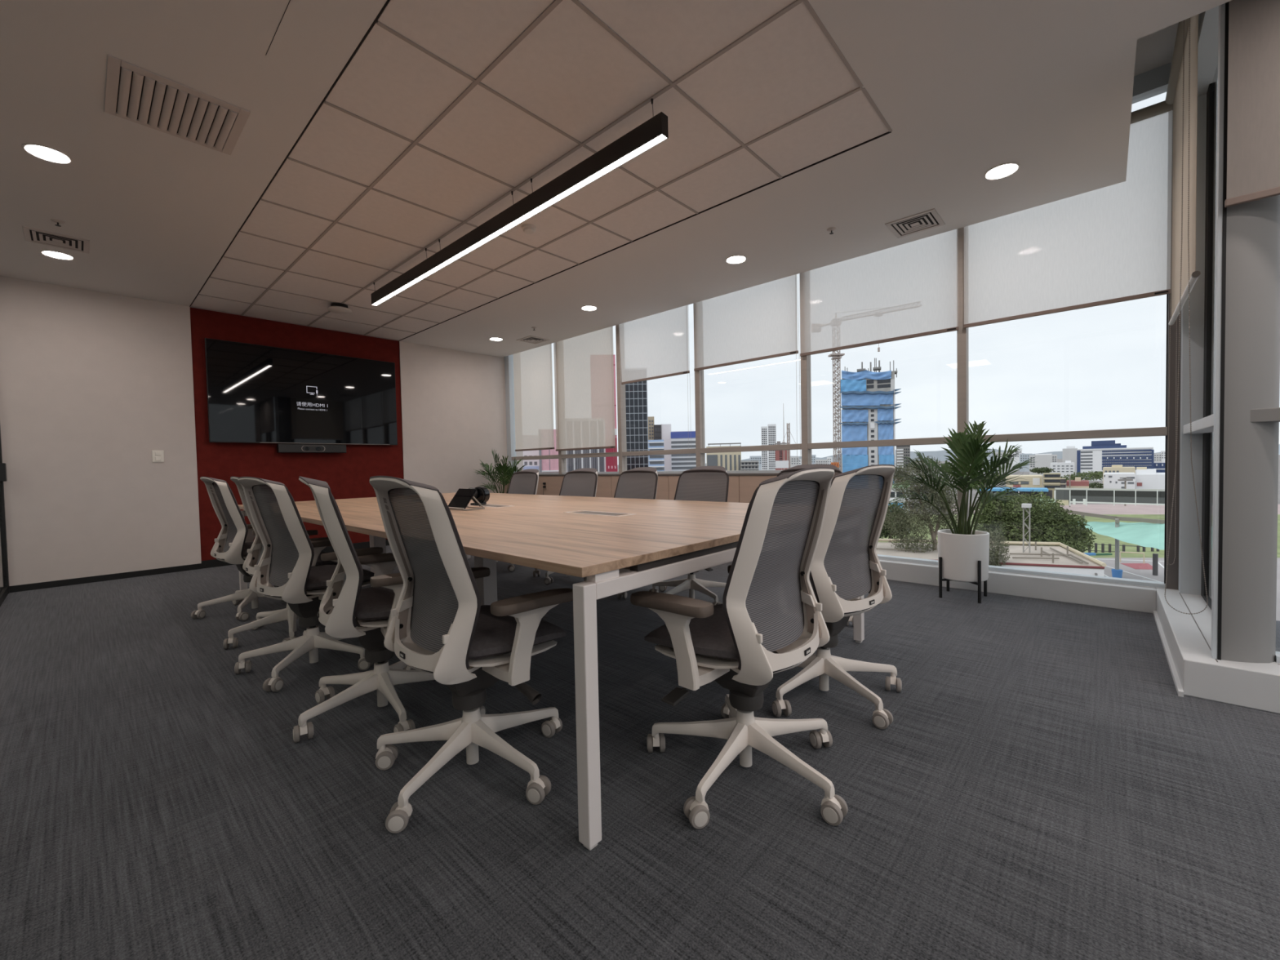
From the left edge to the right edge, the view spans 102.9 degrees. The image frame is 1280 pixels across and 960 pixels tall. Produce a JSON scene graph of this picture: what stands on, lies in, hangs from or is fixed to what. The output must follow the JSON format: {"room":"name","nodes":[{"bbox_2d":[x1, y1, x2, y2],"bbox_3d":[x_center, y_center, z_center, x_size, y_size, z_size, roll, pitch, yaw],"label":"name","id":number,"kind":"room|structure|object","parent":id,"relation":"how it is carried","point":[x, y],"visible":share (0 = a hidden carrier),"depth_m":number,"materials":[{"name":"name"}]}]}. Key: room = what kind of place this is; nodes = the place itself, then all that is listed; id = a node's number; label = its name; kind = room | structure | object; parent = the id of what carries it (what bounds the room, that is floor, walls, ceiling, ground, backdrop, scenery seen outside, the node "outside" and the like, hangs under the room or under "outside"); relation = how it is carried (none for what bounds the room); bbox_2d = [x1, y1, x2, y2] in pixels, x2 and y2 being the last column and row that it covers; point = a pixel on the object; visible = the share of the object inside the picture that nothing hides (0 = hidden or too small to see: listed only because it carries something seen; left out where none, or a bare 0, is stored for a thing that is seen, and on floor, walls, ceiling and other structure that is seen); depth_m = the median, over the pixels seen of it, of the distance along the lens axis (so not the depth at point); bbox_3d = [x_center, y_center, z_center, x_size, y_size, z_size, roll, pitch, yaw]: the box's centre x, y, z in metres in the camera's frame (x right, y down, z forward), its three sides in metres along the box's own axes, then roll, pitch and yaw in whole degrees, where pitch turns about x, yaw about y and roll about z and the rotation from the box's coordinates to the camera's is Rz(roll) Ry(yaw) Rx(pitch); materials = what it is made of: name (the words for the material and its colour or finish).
{"room":"office","nodes":[
{"label":"office","id":0,"kind":"room"},
{"bbox_2d":[0,426,9,606],"bbox_3d":[-1.929,-0.357,1.153,9.252,2.658,0.057,0,2,42],"label":"wall","id":1,"kind":"structure","parent":0,"point":[4,574],"depth_m":4.22,"materials":[{"name":"black"}]},
{"bbox_2d":[0,275,523,586],"bbox_3d":[-4.550,-0.744,5.292,0.200,3.300,7.750,0,2,42],"label":"wall","id":2,"kind":"structure","parent":0,"point":[92,383],"depth_m":4.93,"materials":[{"name":"white paint"}]},
{"bbox_2d":[8,539,389,592],"bbox_3d":[-4.215,0.854,5.535,0.042,0.078,3.310,0,2,42],"label":"baseboard","id":3,"kind":"structure","parent":2,"relation":"attached to","point":[33,586],"depth_m":4.83,"materials":[{"name":"black"}]},
{"bbox_2d":[204,337,397,444],"bbox_3d":[-3.804,-0.947,5.915,0.088,1.060,1.876,0,2,42],"label":"television","id":4,"kind":"object","parent":2,"relation":"attached to","point":[256,393],"visible":1,"depth_m":5.76,"materials":[{"name":"black glass"}]},
{"bbox_2d":[276,444,346,453],"bbox_3d":[-3.776,-0.363,5.894,0.077,0.098,0.684,0,2,42],"label":"bar","id":5,"kind":"object","parent":4,"relation":"attached to","point":[281,448],"visible":1,"depth_m":5.85,"materials":[{"name":"black plastic"}]},
{"bbox_2d":[0,0,1231,357],"bbox_3d":[-1.227,-2.045,1.974,9.370,0.644,7.410,0,2,42],"label":"ceiling","id":6,"kind":"structure","parent":0,"point":[375,133],"depth_m":2.66,"materials":[{"name":"white"}]},
{"bbox_2d":[22,142,72,164],"bbox_3d":[-3.094,-1.705,2.666,0.174,0.008,0.174,0,2,42],"label":"recessed light","id":7,"kind":"object","parent":6,"relation":"in","point":[46,153],"visible":1,"depth_m":2.66,"materials":[{"name":"white plastic"}]},
{"bbox_2d":[22,226,89,253],"bbox_3d":[-4.162,-1.711,3.647,0.310,0.007,0.310,0,2,42],"label":"ceiling vent","id":8,"kind":"object","parent":6,"relation":"in","point":[32,235],"visible":1,"depth_m":3.64,"materials":[{"name":"grey metal"}]},
{"bbox_2d":[40,249,75,259],"bbox_3d":[-4.433,-1.712,3.885,0.174,0.008,0.174,0,2,42],"label":"recessed light","id":9,"kind":"object","parent":6,"relation":"in","point":[53,254],"visible":1,"depth_m":3.88,"materials":[{"name":"white plastic"}]},
{"bbox_2d":[42,251,72,258],"bbox_3d":[-4.433,-1.714,3.885,0.149,0.004,0.149,-2,2,-20],"label":"diffuser","id":10,"kind":"object","parent":9,"relation":"attached to","point":[57,255],"depth_m":3.88,"materials":[{"name":"white plastic"}]},
{"bbox_2d":[104,53,250,155],"bbox_3d":[-2.152,-1.712,2.377,0.472,0.013,0.464,0,2,42],"label":"ceiling vent","id":11,"kind":"object","parent":6,"relation":"in","point":[134,93],"visible":1,"depth_m":2.35,"materials":[{"name":"grey metal"}]},
{"bbox_2d":[327,302,351,313],"bbox_3d":[-3.055,-1.746,5.189,0.216,0.067,0.216,0,2,42],"label":"smoke detector","id":12,"kind":"object","parent":6,"relation":"attached to","point":[338,308],"visible":1,"depth_m":5.14,"materials":[{"name":"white plastic"}]},
{"bbox_2d":[371,98,668,306],"bbox_3d":[-1.149,-1.672,3.471,3.413,0.195,0.045,0,2,42],"label":"pendant lamp","id":13,"kind":"object","parent":6,"relation":"hanging from","point":[653,131],"visible":1,"depth_m":2.91,"materials":[{"name":"black metal"}]},
{"bbox_2d":[516,335,550,344],"bbox_3d":[-1.414,-1.856,6.769,0.316,0.007,0.316,0,2,42],"label":"ceiling vent","id":14,"kind":"object","parent":6,"relation":"in","point":[532,340],"visible":1,"depth_m":6.77,"materials":[{"name":"grey metal"}]},
{"bbox_2d":[884,208,945,238],"bbox_3d":[1.975,-1.836,3.663,0.316,0.007,0.316,0,2,42],"label":"ceiling vent","id":15,"kind":"object","parent":6,"relation":"in","point":[930,219],"visible":1,"depth_m":3.66,"materials":[{"name":"grey metal"}]},
{"bbox_2d":[983,162,1019,179],"bbox_3d":[2.133,-1.821,3.009,0.174,0.008,0.174,0,2,42],"label":"recessed light","id":16,"kind":"object","parent":6,"relation":"in","point":[1004,170],"visible":1,"depth_m":3.01,"materials":[{"name":"white plastic"}]},
{"bbox_2d":[0,545,1279,959],"bbox_3d":[-1.005,1.003,2.045,9.630,0.150,7.600,0,2,42],"label":"floor","id":17,"kind":"structure","parent":0,"point":[1041,784],"depth_m":1.44,"materials":[{"name":"carpet"}]},
{"bbox_2d":[191,476,264,621],"bbox_3d":[-2.753,0.443,3.586,0.644,0.951,0.657,0,2,39],"label":"swivel chair","id":18,"kind":"object","parent":17,"relation":"on","point":[235,537],"visible":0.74,"depth_m":3.46,"materials":[{"name":"white plastic"}]},
{"bbox_2d":[222,475,337,649],"bbox_3d":[-2.112,0.446,3.041,0.642,0.951,0.641,0,2,43],"label":"swivel chair","id":19,"kind":"object","parent":17,"relation":"on","point":[255,553],"visible":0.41,"depth_m":2.99,"materials":[{"name":"white plastic"}]},
{"bbox_2d":[234,476,382,692],"bbox_3d":[-1.625,0.450,2.572,0.642,0.951,0.624,0,2,35],"label":"swivel chair","id":20,"kind":"object","parent":17,"relation":"on","point":[286,561],"visible":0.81,"depth_m":2.45,"materials":[{"name":"white plastic"}]},
{"bbox_2d":[293,475,435,742],"bbox_3d":[-1.036,0.452,2.059,0.632,0.951,0.645,-2,2,-34],"label":"swivel chair","id":21,"kind":"object","parent":17,"relation":"on","point":[347,610],"visible":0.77,"depth_m":1.91,"materials":[{"name":"white plastic"}]},
{"bbox_2d":[368,475,573,833],"bbox_3d":[-0.540,0.454,1.642,0.646,0.951,0.634,0,2,45],"label":"swivel chair","id":22,"kind":"object","parent":17,"relation":"on","point":[439,626],"visible":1,"depth_m":1.53,"materials":[{"name":"white plastic"}]},
{"bbox_2d":[474,448,525,493],"bbox_3d":[-1.918,0.176,7.181,0.814,1.242,0.794,-2,2,-18],"label":"potted palm","id":23,"kind":"object","parent":17,"relation":"on","point":[508,472],"visible":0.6,"depth_m":7.15,"materials":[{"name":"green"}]},
{"bbox_2d":[496,469,538,572],"bbox_3d":[-1.275,0.371,5.049,0.631,0.951,0.612,0,2,42],"label":"swivel chair","id":24,"kind":"object","parent":17,"relation":"on","point":[526,481],"visible":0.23,"depth_m":5.14,"materials":[{"name":"white fabric"}]},
{"bbox_2d":[238,492,864,850],"bbox_3d":[-0.991,0.529,3.370,4.112,0.721,1.974,0,2,42],"label":"conference table","id":25,"kind":"object","parent":17,"relation":"on","point":[620,544],"visible":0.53,"depth_m":1.72,"materials":[{"name":"brown wood"}]},
{"bbox_2d":[448,488,484,510],"bbox_3d":[-1.066,0.116,3.116,0.206,0.123,0.145,0,2,42],"label":"panel","id":26,"kind":"object","parent":25,"relation":"on","point":[460,500],"visible":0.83,"depth_m":3.08,"materials":[{"name":"black"}]},
{"bbox_2d":[468,486,489,506],"bbox_3d":[-1.107,0.109,3.412,0.151,0.120,0.276,-1,2,-1],"label":"camera","id":27,"kind":"object","parent":25,"relation":"on","point":[482,495],"visible":0.73,"depth_m":3.47,"materials":[{"name":"black plastic"}]},
{"bbox_2d":[533,467,597,584],"bbox_3d":[-0.638,0.375,4.457,0.621,0.951,0.619,0,2,41],"label":"swivel chair","id":28,"kind":"object","parent":17,"relation":"on","point":[580,482],"visible":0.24,"depth_m":4.56,"materials":[{"name":"white fabric"}]},
{"bbox_2d":[586,466,666,599],"bbox_3d":[-0.124,0.378,4.008,0.635,0.951,0.615,0,2,45],"label":"swivel chair","id":29,"kind":"object","parent":17,"relation":"on","point":[641,482],"visible":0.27,"depth_m":4.09,"materials":[{"name":"white fabric"}]},
{"bbox_2d":[648,466,728,605],"bbox_3d":[0.347,0.380,3.601,0.630,0.951,0.593,0,2,42],"label":"swivel chair","id":30,"kind":"object","parent":17,"relation":"on","point":[701,483],"visible":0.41,"depth_m":3.67,"materials":[{"name":"white"}]},
{"bbox_2d":[630,466,848,828],"bbox_3d":[0.322,0.438,1.588,0.647,0.951,0.647,0,2,43],"label":"swivel chair","id":31,"kind":"object","parent":17,"relation":"on","point":[769,620],"visible":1,"depth_m":1.48,"materials":[{"name":"white plastic"}]},
{"bbox_2d":[776,464,853,626],"bbox_3d":[0.945,0.384,3.045,0.620,0.951,0.631,0,2,42],"label":"swivel chair","id":32,"kind":"object","parent":17,"relation":"on","point":[837,471],"visible":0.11,"depth_m":3.17,"materials":[{"name":"white plastic"}]},
{"bbox_2d":[772,464,902,729],"bbox_3d":[0.750,0.414,2.115,0.645,0.951,0.641,-2,2,-39],"label":"swivel chair","id":33,"kind":"object","parent":17,"relation":"on","point":[846,566],"visible":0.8,"depth_m":2.00,"materials":[{"name":"white plastic"}]},
{"bbox_2d":[888,420,1034,603],"bbox_3d":[2.229,0.202,3.568,0.829,1.229,0.840,0,2,42],"label":"potted palm","id":34,"kind":"object","parent":17,"relation":"on","point":[963,552],"visible":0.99,"depth_m":3.49,"materials":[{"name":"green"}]},
{"bbox_2d":[937,528,989,582],"bbox_3d":[2.254,0.524,3.561,0.308,0.325,0.308,0,2,42],"label":"pot","id":35,"kind":"object","parent":34,"relation":"attached to","point":[963,554],"depth_m":3.44,"materials":[{"name":"white ceramic"}]},
{"bbox_2d":[1152,586,1279,713],"bbox_3d":[3.644,0.767,1.823,2.498,0.146,1.695,0,2,42],"label":"window ledge","id":36,"kind":"structure","parent":17,"relation":"on","point":[1185,638],"depth_m":2.04,"materials":[{"name":"white paint"}]},
{"bbox_2d":[1177,1,1228,660],"bbox_3d":[2.788,-0.885,2.486,0.121,3.155,1.432,0,2,42],"label":"window","id":37,"kind":"structure","parent":36,"relation":"on","point":[1207,295],"depth_m":2.82,"materials":[{"name":"silver metal"}]},
{"bbox_2d":[1224,0,1279,207],"bbox_3d":[2.698,-1.619,1.527,1.260,1.146,0.068,0,2,42],"label":"roller blind","id":38,"kind":"object","parent":37,"relation":"attached to","point":[1253,133],"visible":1,"depth_m":1.91,"materials":[{"name":"brown"}]},
{"bbox_2d":[1249,407,1279,662],"bbox_3d":[3.208,-0.859,1.270,2.232,3.155,0.145,0,2,42],"label":"window","id":39,"kind":"structure","parent":36,"relation":"on","point":[1262,415],"depth_m":1.95,"materials":[{"name":"grey"}]},
{"bbox_2d":[502,472,779,502],"bbox_3d":[-0.233,0.357,6.305,4.830,0.866,0.260,0,2,42],"label":"wall","id":40,"kind":"structure","parent":0,"point":[742,486],"depth_m":5.64,"materials":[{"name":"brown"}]},
{"bbox_2d":[504,62,1181,589],"bbox_3d":[0.616,-0.855,5.495,7.165,3.300,0.090,0,2,42],"label":"window","id":41,"kind":"structure","parent":40,"relation":"in","point":[1153,82],"depth_m":3.81,"materials":[{"name":"metal"}]},
{"bbox_2d":[513,343,554,468],"bbox_3d":[-1.540,-1.339,7.340,0.957,2.351,0.068,0,2,42],"label":"roller blind","id":42,"kind":"object","parent":41,"relation":"attached to","point":[532,368],"visible":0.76,"depth_m":7.33,"materials":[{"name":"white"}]},
{"bbox_2d":[553,326,616,464],"bbox_3d":[-0.739,-1.334,6.612,1.183,2.351,0.068,0,2,42],"label":"roller blind","id":43,"kind":"object","parent":41,"relation":"attached to","point":[584,366],"visible":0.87,"depth_m":6.59,"materials":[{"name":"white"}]},
{"bbox_2d":[618,305,691,456],"bbox_3d":[0.142,-1.379,5.807,1.081,2.251,0.068,0,2,42],"label":"roller blind","id":44,"kind":"object","parent":41,"relation":"attached to","point":[655,346],"visible":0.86,"depth_m":5.76,"materials":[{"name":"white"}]},
{"bbox_2d":[693,274,800,460],"bbox_3d":[1.013,-1.339,5.016,1.187,2.322,0.068,0,2,42],"label":"roller blind","id":45,"kind":"object","parent":41,"relation":"attached to","point":[759,322],"visible":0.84,"depth_m":4.97,"materials":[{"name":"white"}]},
{"bbox_2d":[800,228,959,356],"bbox_3d":[1.899,-1.805,4.187,1.244,1.378,0.068,0,2,42],"label":"roller blind","id":46,"kind":"object","parent":41,"relation":"attached to","point":[909,290],"visible":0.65,"depth_m":4.14,"materials":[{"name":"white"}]},
{"bbox_2d":[963,100,1177,564],"bbox_3d":[2.798,-0.989,3.407,1.095,3.002,0.068,0,2,42],"label":"roller blind","id":47,"kind":"object","parent":41,"relation":"attached to","point":[1111,244],"visible":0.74,"depth_m":3.29,"materials":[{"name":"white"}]},
{"bbox_2d":[1164,13,1208,614],"bbox_3d":[2.771,-0.824,2.638,0.135,2.861,1.115,0,2,41],"label":"roller blind","id":48,"kind":"object","parent":41,"relation":"attached to","point":[1182,87],"visible":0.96,"depth_m":2.49,"materials":[{"name":"white"}]},
{"bbox_2d":[879,559,1164,613],"bbox_3d":[2.406,0.732,3.926,2.280,0.146,0.250,0,2,42],"label":"window sill","id":49,"kind":"structure","parent":40,"relation":"attached to","point":[1140,598],"depth_m":3.45,"materials":[{"name":"white paint"}]},
{"bbox_2d":[1133,22,1178,75],"bbox_3d":[-1.147,-2.469,1.977,9.880,0.200,7.950,0,2,42],"label":"ceiling slab","id":50,"kind":"structure","parent":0,"point":[1155,50],"depth_m":2.94,"materials":[{"name":"white paint"}]},
{"bbox_2d":[1221,195,1279,662],"bbox_3d":[2.472,-0.866,2.040,0.378,3.155,0.128,-2,2,-32],"label":"column","id":51,"kind":"structure","parent":0,"point":[1252,292],"depth_m":1.98,"materials":[{"name":"grey paint"}]},
{"label":"outside","id":52,"kind":"structure","parent":0,"visible":0},
{"bbox_2d":[985,526,1009,566],"bbox_3d":[17.999,3.871,26.122,1.568,2.979,1.555,0,2,42],"label":"bare shrub","id":53,"kind":"object","parent":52,"point":[993,553],"visible":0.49,"depth_m":25.81,"materials":[{"name":"green plant"}]},
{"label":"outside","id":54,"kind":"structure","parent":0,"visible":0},
{"bbox_2d":[882,456,957,552],"bbox_3d":[16.705,2.044,29.962,4.896,6.952,3.082,-1,2,8],"label":"eucalyptus tree","id":55,"kind":"object","parent":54,"point":[938,501],"visible":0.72,"depth_m":29.73,"materials":[{"name":"green plant"}]},
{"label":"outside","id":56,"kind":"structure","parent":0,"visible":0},
{"bbox_2d":[617,454,1279,514],"bbox_3d":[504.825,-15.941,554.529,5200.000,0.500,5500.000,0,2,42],"label":"ground","id":57,"kind":"structure","parent":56,"point":[1059,460],"depth_m":195.46,"materials":[{"name":"grey concrete"}]},
{"bbox_2d":[522,449,539,472],"bbox_3d":[-18.462,0.499,82.874,4.231,14.931,10.259,-2,2,-13],"label":"house","id":58,"kind":"structure","parent":57,"relation":"on","point":[530,464],"depth_m":78.15,"materials":[{"name":"white concrete"}]},
{"bbox_2d":[538,429,559,472],"bbox_3d":[-13.364,0.456,75.786,2.769,15.218,10.158,-1,2,-10],"label":"building","id":59,"kind":"structure","parent":57,"relation":"on","point":[545,465],"depth_m":70.84,"materials":[{"name":"pink concrete"}]},
{"bbox_2d":[565,448,605,471],"bbox_3d":[-8.863,-0.573,79.428,6.617,16.883,12.182,-1,2,-6],"label":"building","id":60,"kind":"structure","parent":57,"relation":"on","point":[597,463],"depth_m":73.52,"materials":[{"name":"grey concrete"}]},
{"bbox_2d":[605,438,617,471],"bbox_3d":[-4.282,0.821,78.419,1.661,13.967,10.033,-1,2,-3],"label":"block","id":61,"kind":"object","parent":57,"relation":"on","point":[611,466],"visible":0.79,"depth_m":73.34,"materials":[{"name":"red concrete"}]},
{"bbox_2d":[613,354,617,438],"bbox_3d":[-8.612,-11.141,123.309,5.723,35.480,12.266,-1,2,-4],"label":"tower","id":62,"kind":"structure","parent":57,"relation":"on","point":[614,355],"depth_m":117.37,"materials":[{"name":"pink"}]},
{"bbox_2d":[625,380,648,470],"bbox_3d":[-0.947,-5.631,92.856,4.474,25.902,18.034,-1,2,-1],"label":"glass tower","id":63,"kind":"structure","parent":57,"relation":"on","point":[636,393],"depth_m":83.74,"materials":[{"name":"grey glass"}]},
{"bbox_2d":[648,440,664,471],"bbox_3d":[3.987,-1.502,121.836,3.607,15.786,8.214,-1,2,2],"label":"striped offices","id":64,"kind":"structure","parent":57,"relation":"on","point":[657,461],"depth_m":117.77,"materials":[{"name":"blue"}]},
{"bbox_2d":[661,423,671,471],"bbox_3d":[7.785,-4.977,147.665,2.690,21.097,16.095,-1,2,3],"label":"slab","id":65,"kind":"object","parent":57,"relation":"on","point":[665,428],"visible":0.43,"depth_m":139.55,"materials":[{"name":"white concrete"}]},
{"bbox_2d":[671,431,696,471],"bbox_3d":[11.608,-3.294,135.394,6.192,18.281,16.144,-1,2,5],"label":"blue capped offices","id":66,"kind":"structure","parent":57,"relation":"on","point":[679,439],"depth_m":127.31,"materials":[{"name":"white concrete"}]},
{"bbox_2d":[706,442,741,471],"bbox_3d":[35.206,-5.907,214.209,13.572,18.026,25.679,-1,2,9],"label":"building","id":67,"kind":"structure","parent":57,"relation":"on","point":[731,461],"depth_m":201.91,"materials":[{"name":"beige concrete"}]},
{"bbox_2d":[740,460,759,470],"bbox_3d":[42.151,-1.934,195.403,6.584,10.882,20.288,-1,2,12],"label":"flats","id":68,"kind":"structure","parent":57,"relation":"on","point":[744,464],"depth_m":185.60,"materials":[{"name":"grey"}]},
{"bbox_2d":[760,426,768,470],"bbox_3d":[86.907,-19.416,356.031,4.235,34.797,14.154,-1,2,14],"label":"apartment tower","id":69,"kind":"structure","parent":57,"relation":"on","point":[763,429],"depth_m":349.21,"materials":[{"name":"white concrete"}]},
{"bbox_2d":[767,423,776,470],"bbox_3d":[91.913,-20.170,354.745,5.543,36.175,14.153,-1,2,15],"label":"apartment tower","id":70,"kind":"structure","parent":57,"relation":"on","point":[771,428],"depth_m":347.93,"materials":[{"name":"white"}]},
{"bbox_2d":[775,440,789,470],"bbox_3d":[75.159,-9.776,269.488,6.813,20.967,20.114,-1,2,16],"label":"brick building","id":71,"kind":"structure","parent":57,"relation":"on","point":[779,454],"depth_m":259.95,"materials":[{"name":"red"}]},
{"bbox_2d":[827,343,879,471],"bbox_3d":[76.973,-30.263,180.427,10.727,67.141,63.648,-1,2,0],"label":"tower crane","id":72,"kind":"object","parent":57,"relation":"on","point":[837,356],"visible":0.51,"depth_m":196.70,"materials":[{"name":"beige metal"}]},
{"bbox_2d":[839,358,901,484],"bbox_3d":[84.825,-19.942,188.524,20.152,47.949,17.415,0,2,24],"label":"tower","id":73,"kind":"structure","parent":57,"relation":"on","point":[868,407],"depth_m":181.61,"materials":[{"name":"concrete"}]},
{"bbox_2d":[839,403,901,409],"bbox_3d":[81.586,-25.657,181.401,20.152,2.194,2.170,0,2,24],"label":"shelf","id":74,"kind":"object","parent":73,"relation":"attached to","point":[857,406],"depth_m":180.90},
{"bbox_2d":[839,388,901,394],"bbox_3d":[81.480,-30.889,181.251,20.152,2.386,2.170,0,2,24],"label":"shelf","id":75,"kind":"object","parent":73,"relation":"attached to","point":[855,391],"depth_m":180.81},
{"bbox_2d":[874,418,901,424],"bbox_3d":[86.951,-20.349,179.196,8.628,1.991,2.170,0,2,24],"label":"shelf","id":76,"kind":"object","parent":73,"relation":"attached to","point":[877,421],"depth_m":178.88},
{"bbox_2d":[879,501,911,542],"bbox_3d":[22.760,4.322,46.175,3.718,5.035,2.734,-1,2,15],"label":"tree","id":77,"kind":"object","parent":57,"relation":"on","point":[884,531],"visible":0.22,"depth_m":45.59,"materials":[{"name":"green plant"}]},
{"bbox_2d":[896,445,910,480],"bbox_3d":[126.917,-8.176,246.000,5.801,17.015,14.145,0,2,27],"label":"building","id":78,"kind":"structure","parent":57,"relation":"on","point":[901,451],"depth_m":239.77,"materials":[{"name":"grey"}]},
{"bbox_2d":[875,538,1106,576],"bbox_3d":[18.680,6.184,29.609,11.407,5.116,6.811,-1,2,22],"label":"building rooftop","id":79,"kind":"structure","parent":57,"relation":"on","point":[1051,558],"depth_m":27.47,"materials":[{"name":"white concrete"}]},
{"bbox_2d":[1021,503,1031,553],"bbox_3d":[21.729,2.719,28.680,0.400,2.762,0.600,0,2,42],"label":"lattice tower","id":80,"kind":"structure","parent":79,"relation":"on","point":[1023,505],"depth_m":28.55,"materials":[{"name":"metal"}]},
{"bbox_2d":[1005,475,1042,487],"bbox_3d":[95.063,1.654,126.356,7.040,5.521,12.066,0,2,37],"label":"school","id":81,"kind":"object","parent":57,"relation":"on","point":[1036,481],"visible":0.49,"depth_m":121.38,"materials":[{"name":"beige"}]},
{"bbox_2d":[970,489,1096,554],"bbox_3d":[29.222,3.623,38.228,8.704,5.830,5.553,-1,2,3],"label":"round tree","id":82,"kind":"object","parent":57,"relation":"on","point":[1051,523],"visible":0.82,"depth_m":37.04,"materials":[{"name":"green plant"}]},
{"bbox_2d":[1029,453,1057,475],"bbox_3d":[223.097,-8.585,282.374,11.725,11.842,20.098,0,2,38],"label":"flats","id":83,"kind":"structure","parent":57,"relation":"on","point":[1042,460],"depth_m":275.17,"materials":[{"name":"grey"}]},
{"bbox_2d":[1043,472,1066,498],"bbox_3d":[94.617,1.593,116.522,3.862,6.223,10.100,0,2,39],"label":"school","id":84,"kind":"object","parent":57,"relation":"on","point":[1051,481],"visible":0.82,"depth_m":112.79,"materials":[{"name":"beige"}]},
{"bbox_2d":[1050,460,1074,478],"bbox_3d":[163.217,-3.247,197.234,7.065,8.484,12.067,0,2,40],"label":"white clinic","id":85,"kind":"structure","parent":57,"relation":"on","point":[1067,468],"depth_m":192.52,"materials":[{"name":"white"}]},
{"bbox_2d":[1062,446,1077,475],"bbox_3d":[198.386,-8.146,235.473,5.172,14.657,16.000,0,2,40],"label":"tower","id":86,"kind":"structure","parent":57,"relation":"on","point":[1069,453],"depth_m":229.13,"materials":[{"name":"grey concrete"}]},
{"bbox_2d":[1066,477,1088,488],"bbox_3d":[100.331,1.991,117.009,3.821,5.168,8.059,0,2,41],"label":"brick house","id":87,"kind":"structure","parent":57,"relation":"on","point":[1077,482],"depth_m":114.26,"materials":[{"name":"red"}]},
{"bbox_2d":[1060,470,1102,480],"bbox_3d":[156.769,-1.081,180.141,15.229,4.613,14.407,0,2,42],"label":"street tree","id":88,"kind":"object","parent":57,"relation":"on","point":[1092,476],"visible":0.79,"depth_m":179.01,"materials":[{"name":"green plant"}]},
{"bbox_2d":[1064,509,1164,577],"bbox_3d":[39.200,5.477,39.999,5.905,5.099,18.831,-1,2,22],"label":"shade sail","id":89,"kind":"object","parent":57,"relation":"on","point":[1151,535],"visible":0.53,"depth_m":39.37,"materials":[{"name":"teal fabric"}]},
{"bbox_2d":[1076,440,1154,480],"bbox_3d":[197.213,-8.219,212.298,22.233,16.179,30.251,0,2,43],"label":"hotel","id":90,"kind":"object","parent":57,"relation":"on","point":[1101,454],"visible":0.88,"depth_m":202.85,"materials":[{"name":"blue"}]},
{"bbox_2d":[1102,464,1135,485],"bbox_3d":[134.167,-0.540,142.987,6.413,7.364,12.046,0,2,43],"label":"flats","id":91,"kind":"structure","parent":57,"relation":"on","point":[1115,468],"depth_m":139.14,"materials":[{"name":"beige"}]},
{"bbox_2d":[1103,472,1135,488],"bbox_3d":[114.382,1.259,121.838,5.301,5.785,14.058,0,2,43],"label":"white factory","id":92,"kind":"structure","parent":57,"relation":"on","point":[1110,479],"depth_m":116.91,"materials":[{"name":"white"}]},
{"bbox_2d":[1084,542,1159,555],"bbox_3d":[51.293,7.081,51.549,14.177,1.482,1.626,-1,2,0],"label":"wall","id":93,"kind":"structure","parent":57,"relation":"on","point":[1089,553],"depth_m":52.18,"materials":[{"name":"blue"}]},
{"bbox_2d":[1135,466,1164,488],"bbox_3d":[123.841,0.388,122.355,18.055,7.112,6.742,-3,2,-45],"label":"warehouse","id":94,"kind":"structure","parent":57,"relation":"on","point":[1145,478],"depth_m":117.33,"materials":[{"name":"white"}]},
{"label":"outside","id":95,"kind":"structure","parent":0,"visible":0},
{"bbox_2d":[1093,557,1279,621],"bbox_3d":[47.830,7.795,38.683,23.554,0.050,42.600,0,2,42],"label":"court","id":96,"kind":"object","parent":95,"point":[1107,571],"depth_m":43.27,"materials":[{"name":"concrete"}]},
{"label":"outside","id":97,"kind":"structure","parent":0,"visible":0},
{"bbox_2d":[1120,563,1152,569],"bbox_3d":[44.509,7.654,45.254,2.216,0.050,3.324,0,2,22],"label":"court","id":98,"kind":"object","parent":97,"point":[1135,566],"visible":0.86,"depth_m":45.27,"materials":[{"name":"red"}]},
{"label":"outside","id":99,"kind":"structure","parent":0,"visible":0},
{"bbox_2d":[878,514,1279,557],"bbox_3d":[63.599,6.615,69.725,64.450,0.050,82.314,0,2,42],"label":"lawn","id":100,"kind":"structure","parent":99,"point":[1100,539],"depth_m":59.49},
{"bbox_2d":[1054,488,1164,506],"bbox_3d":[76.644,2.847,76.379,0.235,2.976,22.732,-3,2,-44],"label":"fence","id":101,"kind":"object","parent":100,"relation":"on","point":[1097,495],"visible":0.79,"depth_m":79.59,"materials":[{"name":"grey metal"}]},
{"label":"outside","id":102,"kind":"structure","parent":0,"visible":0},
{"bbox_2d":[951,504,1279,514],"bbox_3d":[94.027,5.347,93.406,63.699,0.050,58.164,0,2,42],"label":"track","id":103,"kind":"object","parent":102,"point":[1092,508],"visible":0.33,"depth_m":94.73,"materials":[{"name":"grey concrete"}]},
{"bbox_2d":[979,487,1054,510],"bbox_3d":[73.479,3.634,100.138,12.138,3.943,8.000,0,2,36],"label":"canopy","id":104,"kind":"object","parent":103,"relation":"on","point":[1028,491],"visible":0.32,"depth_m":99.90,"materials":[{"name":"blue"}]},
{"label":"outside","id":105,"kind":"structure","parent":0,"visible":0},
{"bbox_2d":[617,444,1279,467],"bbox_3d":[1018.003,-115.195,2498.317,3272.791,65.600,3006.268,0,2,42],"label":"hill","id":106,"kind":"structure","parent":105,"point":[940,455],"depth_m":2398.68,"materials":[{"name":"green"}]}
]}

